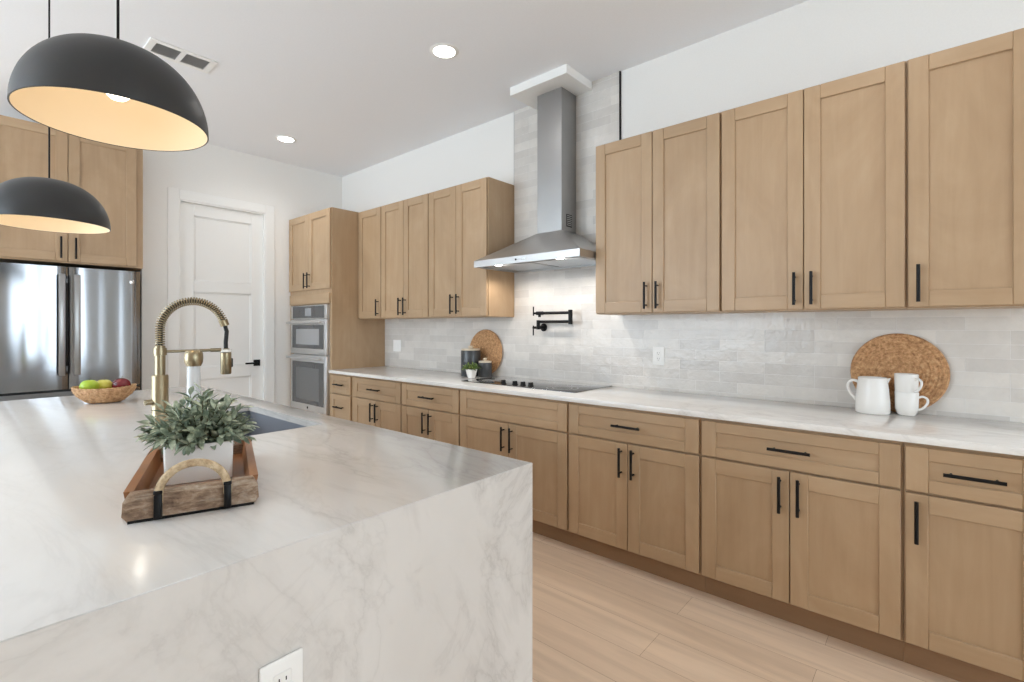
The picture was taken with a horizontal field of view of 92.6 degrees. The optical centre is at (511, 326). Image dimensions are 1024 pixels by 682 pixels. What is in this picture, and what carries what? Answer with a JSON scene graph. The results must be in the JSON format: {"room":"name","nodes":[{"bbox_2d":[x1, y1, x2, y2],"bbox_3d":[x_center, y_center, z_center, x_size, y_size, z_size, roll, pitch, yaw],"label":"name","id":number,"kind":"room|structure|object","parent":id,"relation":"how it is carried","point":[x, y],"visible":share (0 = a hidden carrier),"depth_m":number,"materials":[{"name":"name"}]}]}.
{"room":"kitchen","nodes":[
{"label":"kitchen","id":0,"kind":"room"},
{"bbox_2d":[134,143,341,406],"bbox_3d":[-4.438,-0.217,3.609,0.866,3.090,6.844,0,0,41],"label":"wall","id":1,"kind":"structure","parent":0,"point":[294,191],"depth_m":4.83,"materials":[{"name":"paint"}]},
{"bbox_2d":[0,115,142,270],"bbox_3d":[-3.702,-1.018,4.039,0.759,1.040,0.934,0,0,41],"label":"upper cabinet","id":2,"kind":"object","parent":1,"relation":"attached to","point":[112,174],"visible":0.77,"depth_m":3.86,"materials":[{"name":"brown wood"}]},
{"bbox_2d":[168,187,274,402],"bbox_3d":[-2.869,0.027,4.853,0.137,2.602,0.953,0,0,41],"label":"trim","id":3,"kind":"structure","parent":1,"relation":"attached to","point":[176,196],"depth_m":4.71,"materials":[{"name":"white paint"}]},
{"bbox_2d":[181,202,262,399],"bbox_3d":[-2.840,0.076,4.828,0.092,2.488,0.742,0,0,41],"label":"door","id":4,"kind":"structure","parent":1,"relation":"in","point":[222,249],"depth_m":4.84,"materials":[{"name":"white paint"}]},
{"bbox_2d":[0,0,807,176],"bbox_3d":[-0.702,-1.837,0.373,10.750,0.150,6.844,0,0,41],"label":"ceiling","id":5,"kind":"structure","parent":0,"point":[358,85],"depth_m":3.12,"materials":[{"name":"paint"}]},
{"bbox_2d":[0,0,110,233],"bbox_3d":[-2.161,-1.119,2.286,0.446,1.286,0.446,0,0,41],"label":"pendant light","id":6,"kind":"object","parent":5,"relation":"hanging from","point":[48,204],"visible":1,"depth_m":2.20,"materials":[{"name":"black metal"}]},
{"bbox_2d":[7,0,208,151],"bbox_3d":[-1.147,-1.176,1.425,0.450,1.171,0.450,0,0,41],"label":"pendant light","id":7,"kind":"object","parent":5,"relation":"hanging from","point":[93,87],"visible":1,"depth_m":1.38,"materials":[{"name":"black metal"}]},
{"bbox_2d":[143,37,217,72],"bbox_3d":[-2.153,-1.757,3.181,0.210,0.009,0.370,0,0,41],"label":"ceiling vent","id":8,"kind":"object","parent":5,"relation":"in","point":[159,48],"visible":0.98,"depth_m":3.17,"materials":[{"name":"white metal"}]},
{"bbox_2d":[151,43,181,59],"bbox_3d":[-2.206,-1.757,3.120,0.144,0.009,0.134,0,0,41],"label":"grille","id":9,"kind":"object","parent":8,"relation":"attached to","point":[165,51],"depth_m":3.13,"materials":[{"name":"grey metal"}]},
{"bbox_2d":[181,54,209,68],"bbox_3d":[-2.100,-1.757,3.242,0.144,0.009,0.134,0,0,41],"label":"grille","id":10,"kind":"object","parent":8,"relation":"attached to","point":[190,60],"depth_m":3.25,"materials":[{"name":"grey metal"}]},
{"bbox_2d":[275,135,296,142],"bbox_3d":[-2.119,-1.759,4.587,0.184,0.006,0.184,0,0,41],"label":"recessed light","id":11,"kind":"object","parent":5,"relation":"in","point":[283,138],"visible":1,"depth_m":4.59,"materials":[{"name":"white paint"}]},
{"bbox_2d":[430,43,458,58],"bbox_3d":[-0.432,-1.759,3.127,0.184,0.006,0.184,0,0,41],"label":"recessed light","id":12,"kind":"object","parent":5,"relation":"in","point":[439,50],"visible":1,"depth_m":3.12,"materials":[{"name":"white paint"}]},
{"bbox_2d":[510,64,591,109],"bbox_3d":[0.280,-1.732,3.561,0.504,0.060,0.318,0,0,41],"label":"trim","id":13,"kind":"structure","parent":5,"relation":"attached to","point":[565,76],"depth_m":3.46,"materials":[{"name":"white paint"}]},
{"bbox_2d":[342,0,1023,422],"bbox_3d":[1.800,-0.217,2.600,9.884,3.090,0.200,0,0,41],"label":"wall","id":14,"kind":"structure","parent":0,"point":[810,43],"depth_m":2.85,"materials":[{"name":"paint"}]},
{"bbox_2d":[358,207,382,318],"bbox_3d":[-1.310,-0.620,4.917,0.397,1.078,0.367,0,0,41],"label":"upper cabinet","id":15,"kind":"object","parent":14,"relation":"attached to","point":[369,221],"visible":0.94,"depth_m":4.82,"materials":[{"name":"brown wood"}]},
{"bbox_2d":[381,193,432,318],"bbox_3d":[-0.894,-0.620,4.556,0.701,1.078,0.367,0,0,41],"label":"upper cabinet","id":16,"kind":"object","parent":14,"relation":"attached to","point":[404,223],"visible":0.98,"depth_m":4.42,"materials":[{"name":"brown wood"}]},
{"bbox_2d":[429,177,513,317],"bbox_3d":[-0.364,-0.620,4.097,0.700,1.078,0.367,0,0,41],"label":"upper cabinet","id":17,"kind":"object","parent":14,"relation":"attached to","point":[471,221],"visible":1,"depth_m":3.94,"materials":[{"name":"brown wood"}]},
{"bbox_2d":[474,87,595,272],"bbox_3d":[0.228,-1.069,3.488,0.920,1.265,0.496,0,0,41],"label":"range hood","id":18,"kind":"object","parent":14,"relation":"attached to","point":[556,244],"visible":0.98,"depth_m":3.51,"materials":[{"name":"silver metal"}]},
{"bbox_2d":[566,214,571,227],"bbox_3d":[0.414,-0.767,3.537,0.004,0.090,0.070,0,0,41],"label":"vent grille","id":19,"kind":"object","parent":18,"relation":"attached to","point":[568,216],"depth_m":3.53,"materials":[{"name":"black metal"}]},
{"bbox_2d":[619,71,620,139],"bbox_3d":[0.745,-1.460,3.372,0.010,0.605,0.014,0,0,41],"label":"trim","id":20,"kind":"structure","parent":14,"relation":"attached to","point":[619,71],"depth_m":3.37,"materials":[{"name":"black metal"}]},
{"bbox_2d":[596,112,729,314],"bbox_3d":[0.918,-0.620,2.987,0.776,1.078,0.367,0,0,41],"label":"upper cabinet","id":21,"kind":"object","parent":14,"relation":"attached to","point":[659,192],"visible":0.98,"depth_m":2.85,"materials":[{"name":"brown wood"}]},
{"bbox_2d":[385,72,1023,422],"bbox_3d":[0.441,-0.675,3.639,4.718,2.174,0.010,0,0,41],"label":"wall tile","id":22,"kind":"structure","parent":14,"relation":"attached to","point":[798,357],"depth_m":3.10,"materials":[{"name":"white tile"}]},
{"bbox_2d":[393,340,400,351],"bbox_3d":[-1.183,0.192,5.033,0.125,0.120,0.008,0,0,41],"label":"wall switch","id":23,"kind":"object","parent":22,"relation":"attached to","point":[396,343],"visible":1,"depth_m":5.02,"materials":[{"name":"white plastic"}]},
{"bbox_2d":[532,307,572,334],"bbox_3d":[0.317,-0.046,3.682,0.364,0.222,0.088,0,0,41],"label":"pot filler","id":24,"kind":"object","parent":22,"relation":"attached to","point":[543,327],"visible":1,"depth_m":3.67,"materials":[{"name":"black metal"}]},
{"bbox_2d":[653,347,663,365],"bbox_3d":[0.953,0.189,3.183,0.080,0.120,0.008,0,0,41],"label":"wall outlet","id":25,"kind":"object","parent":22,"relation":"attached to","point":[658,352],"visible":1,"depth_m":3.18,"materials":[{"name":"white plastic"}]},
{"bbox_2d":[656,351,660,361],"bbox_3d":[0.951,0.189,3.181,0.034,0.070,0.002,0,0,41],"label":"receptacle","id":26,"kind":"object","parent":25,"relation":"attached to","point":[658,353],"depth_m":3.18,"materials":[{"name":"white paint"}]},
{"bbox_2d":[722,61,908,312],"bbox_3d":[1.505,-0.620,2.478,0.776,1.078,0.367,0,0,41],"label":"upper cabinet","id":27,"kind":"object","parent":14,"relation":"attached to","point":[814,178],"visible":0.97,"depth_m":2.33,"materials":[{"name":"brown wood"}]},
{"bbox_2d":[907,28,1023,309],"bbox_3d":[1.949,-0.620,2.094,0.395,1.078,0.367,0,0,41],"label":"upper cabinet","id":28,"kind":"object","parent":14,"relation":"attached to","point":[965,102],"visible":1,"depth_m":1.99,"materials":[{"name":"brown wood"}]},
{"bbox_2d":[532,532,959,681],"bbox_3d":[-0.702,1.378,0.373,10.750,0.100,6.844,0,0,41],"label":"floor","id":29,"kind":"structure","parent":0,"point":[596,618],"depth_m":2.09,"materials":[{"name":"brown wood"}]},
{"bbox_2d":[0,262,139,400],"bbox_3d":[-3.716,0.425,4.039,0.854,1.795,0.910,0,0,41],"label":"refrigerator","id":30,"kind":"object","parent":29,"relation":"on","point":[61,328],"visible":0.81,"depth_m":3.77,"materials":[{"name":"grey metal"}]},
{"bbox_2d":[289,207,384,415],"bbox_3d":[-1.889,0.085,5.219,0.870,2.487,0.667,0,0,41],"label":"tall cabinet","id":31,"kind":"object","parent":29,"relation":"on","point":[323,244],"visible":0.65,"depth_m":4.89,"materials":[{"name":"brown wood"}]},
{"bbox_2d":[286,304,329,414],"bbox_3d":[-1.918,0.317,5.163,0.744,1.073,0.614,0,0,41],"label":"wall oven","id":32,"kind":"object","parent":31,"relation":"in","point":[310,326],"visible":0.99,"depth_m":4.93,"materials":[{"name":"silver metal"}]},
{"bbox_2d":[331,373,354,420],"bbox_3d":[-1.407,0.885,4.803,0.399,0.886,0.667,0,0,41],"label":"base cabinet","id":33,"kind":"object","parent":29,"relation":"on","point":[342,396],"visible":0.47,"depth_m":4.57,"materials":[{"name":"brown wood"}]},
{"bbox_2d":[353,376,402,432],"bbox_3d":[-0.983,0.885,4.435,0.722,0.886,0.667,0,0,41],"label":"base cabinet","id":34,"kind":"object","parent":29,"relation":"on","point":[376,402],"visible":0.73,"depth_m":4.18,"materials":[{"name":"brown wood"}]},
{"bbox_2d":[402,382,460,445],"bbox_3d":[-0.449,0.885,3.972,0.689,0.886,0.667,0,0,41],"label":"base cabinet","id":35,"kind":"object","parent":29,"relation":"on","point":[432,412],"visible":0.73,"depth_m":3.72,"materials":[{"name":"brown wood"}]},
{"bbox_2d":[460,389,573,545],"bbox_3d":[0.168,0.885,3.438,0.940,0.886,0.667,0,0,41],"label":"base cabinet","id":36,"kind":"object","parent":29,"relation":"on","point":[533,430],"visible":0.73,"depth_m":3.08,"materials":[{"name":"brown wood"}]},
{"bbox_2d":[569,402,704,591],"bbox_3d":[0.818,0.885,2.875,0.780,0.886,0.667,0,0,41],"label":"base cabinet","id":37,"kind":"object","parent":29,"relation":"on","point":[635,476],"visible":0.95,"depth_m":2.61,"materials":[{"name":"brown wood"}]},
{"bbox_2d":[702,418,903,661],"bbox_3d":[1.407,0.885,2.365,0.776,0.886,0.667,0,0,41],"label":"base cabinet","id":38,"kind":"object","parent":29,"relation":"on","point":[804,528],"visible":0.97,"depth_m":2.10,"materials":[{"name":"brown wood"}]},
{"bbox_2d":[903,442,1023,681],"bbox_3d":[1.851,0.885,1.980,0.395,0.886,0.667,0,0,41],"label":"base cabinet","id":39,"kind":"object","parent":29,"relation":"on","point":[963,509],"visible":0.98,"depth_m":1.78,"materials":[{"name":"brown wood"}]},
{"bbox_2d":[328,366,1023,455],"bbox_3d":[0.226,0.426,3.396,4.710,0.028,0.638,0,0,41],"label":"countertop","id":40,"kind":"structure","parent":39,"relation":"on","point":[994,436],"depth_m":2.36,"materials":[{"name":"stone"}]},
{"bbox_2d":[461,346,480,376],"bbox_3d":[-0.349,0.285,4.136,0.166,0.253,0.166,0,0,41],"label":"canister","id":41,"kind":"object","parent":40,"relation":"on","point":[470,354],"visible":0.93,"depth_m":4.07,"materials":[{"name":"grey ceramic"}]},
{"bbox_2d":[462,362,480,377],"bbox_3d":[-0.330,0.345,3.957,0.155,0.133,0.164,0,0,19],"label":"potted plant","id":42,"kind":"object","parent":40,"relation":"on","point":[471,371],"visible":1,"depth_m":3.93,"materials":[{"name":"green plant"}]},
{"bbox_2d":[478,358,491,376],"bbox_3d":[-0.223,0.334,4.054,0.114,0.156,0.114,0,0,41],"label":"canister","id":43,"kind":"object","parent":40,"relation":"on","point":[485,370],"visible":0.99,"depth_m":4.01,"materials":[{"name":"grey ceramic"}]},
{"bbox_2d":[470,330,501,372],"bbox_3d":[-0.230,0.216,4.187,0.390,0.390,0.031,0,0,41],"label":"board","id":44,"kind":"object","parent":40,"relation":"on","point":[488,342],"visible":0.68,"depth_m":4.15,"materials":[{"name":"brown wicker"}]},
{"bbox_2d":[462,376,611,392],"bbox_3d":[0.156,0.395,3.553,1.029,0.034,0.471,0,0,41],"label":"cooktop","id":45,"kind":"object","parent":40,"relation":"in","point":[550,385],"visible":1,"depth_m":3.46,"materials":[{"name":"black glass"}]},
{"bbox_2d":[846,376,890,414],"bbox_3d":[1.737,0.326,2.368,0.138,0.171,0.158,0,0,-1],"label":"pitcher","id":46,"kind":"object","parent":40,"relation":"on","point":[872,392],"visible":1,"depth_m":2.31,"materials":[{"name":"white ceramic"}]},
{"bbox_2d":[850,333,949,411],"bbox_3d":[1.867,0.221,2.369,0.380,0.380,0.033,0,0,41],"label":"board","id":47,"kind":"object","parent":40,"relation":"on","point":[886,355],"visible":0.69,"depth_m":2.35,"materials":[{"name":"brown wicker"}]},
{"bbox_2d":[894,391,928,415],"bbox_3d":[1.853,0.357,2.283,0.091,0.108,0.115,0,0,-14],"label":"mug","id":48,"kind":"object","parent":40,"relation":"on","point":[907,404],"visible":0.95,"depth_m":2.26,"materials":[{"name":"white ceramic"}]},
{"bbox_2d":[894,373,922,392],"bbox_3d":[1.857,0.274,2.286,0.091,0.108,0.115,0,0,-38],"label":"mug","id":49,"kind":"object","parent":48,"relation":"on","point":[903,382],"visible":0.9,"depth_m":2.26,"materials":[{"name":"white ceramic"}]},
{"bbox_3d":[-1.360,0.886,2.130,2.930,0.885,0.919,0,0,41],"label":"cabinet","id":50,"kind":"object","parent":29,"relation":"on","visible":0},
{"bbox_2d":[0,386,531,681],"bbox_3d":[-1.496,0.870,1.973,2.994,0.916,1.304,0,0,41],"label":"countertop","id":51,"kind":"structure","parent":50,"relation":"on","point":[379,554],"depth_m":1.09,"materials":[{"name":"stone"}]},
{"bbox_2d":[71,383,136,402],"bbox_3d":[-2.230,0.364,2.680,0.282,0.092,0.216,0,0,-29],"label":"fruit basket","id":52,"kind":"object","parent":51,"relation":"on","point":[108,395],"visible":0.94,"depth_m":2.61,"materials":[{"name":"wicker"}]},
{"bbox_2d":[79,378,98,388],"bbox_3d":[-2.287,0.315,2.648,0.084,0.079,0.084,0,0,41],"label":"apple","id":53,"kind":"object","parent":52,"relation":"in","point":[87,384],"visible":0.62,"depth_m":2.62,"materials":[{"name":"green food"}]},
{"bbox_2d":[97,378,111,388],"bbox_3d":[-2.266,0.319,2.717,0.080,0.075,0.080,0,0,41],"label":"apple","id":54,"kind":"object","parent":52,"relation":"in","point":[103,384],"visible":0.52,"depth_m":2.69,"materials":[{"name":"yellow food"}]},
{"bbox_2d":[111,376,130,387],"bbox_3d":[-2.168,0.312,2.717,0.086,0.081,0.086,0,0,41],"label":"apple","id":55,"kind":"object","parent":52,"relation":"in","point":[119,382],"visible":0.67,"depth_m":2.69,"materials":[{"name":"red food"}]},
{"bbox_2d":[143,297,232,428],"bbox_3d":[-1.349,0.143,2.028,0.104,0.538,0.350,0,0,29],"label":"faucet","id":56,"kind":"object","parent":51,"relation":"on","point":[160,379],"visible":1,"depth_m":1.96,"materials":[{"name":"gold metal"}]},
{"bbox_2d":[121,437,258,524],"bbox_3d":[-0.822,0.351,1.287,0.254,0.122,0.512,0,0,-30],"label":"tray","id":57,"kind":"object","parent":51,"relation":"on","point":[147,497],"visible":0.61,"depth_m":1.09,"materials":[{"name":"brown wood"}]},
{"bbox_2d":[133,382,259,485],"bbox_3d":[-0.829,0.268,1.300,0.288,0.251,0.293,0,0,-30],"label":"potted plant","id":58,"kind":"object","parent":57,"relation":"in","point":[195,432],"visible":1,"depth_m":1.25,"materials":[{"name":"green plant"}]},
{"bbox_2d":[184,349,202,407],"bbox_3d":[-1.103,0.244,1.697,0.057,0.335,0.057,0,0,41],"label":"bottle","id":59,"kind":"object","parent":51,"relation":"on","point":[193,358],"visible":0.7,"depth_m":1.68,"materials":[{"name":"grey plastic"}]},
{"bbox_2d":[234,411,305,436],"bbox_3d":[-1.232,0.566,2.175,0.812,0.245,0.447,0,0,41],"label":"sink","id":60,"kind":"object","parent":51,"relation":"in","point":[267,424],"visible":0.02,"depth_m":2.46,"materials":[{"name":"grey metal"}]},
{"bbox_2d":[259,648,302,681],"bbox_3d":[-0.429,0.677,0.913,0.008,0.120,0.080,0,0,41],"label":"island outlet","id":61,"kind":"object","parent":51,"relation":"attached to","point":[289,668],"visible":1,"depth_m":0.92,"materials":[{"name":"white plastic"}]},
{"bbox_2d":[273,668,291,681],"bbox_3d":[-0.427,0.677,0.911,0.002,0.070,0.034,0,0,41],"label":"receptacle","id":62,"kind":"object","parent":61,"relation":"attached to","point":[279,674],"depth_m":0.91,"materials":[{"name":"white paint"}]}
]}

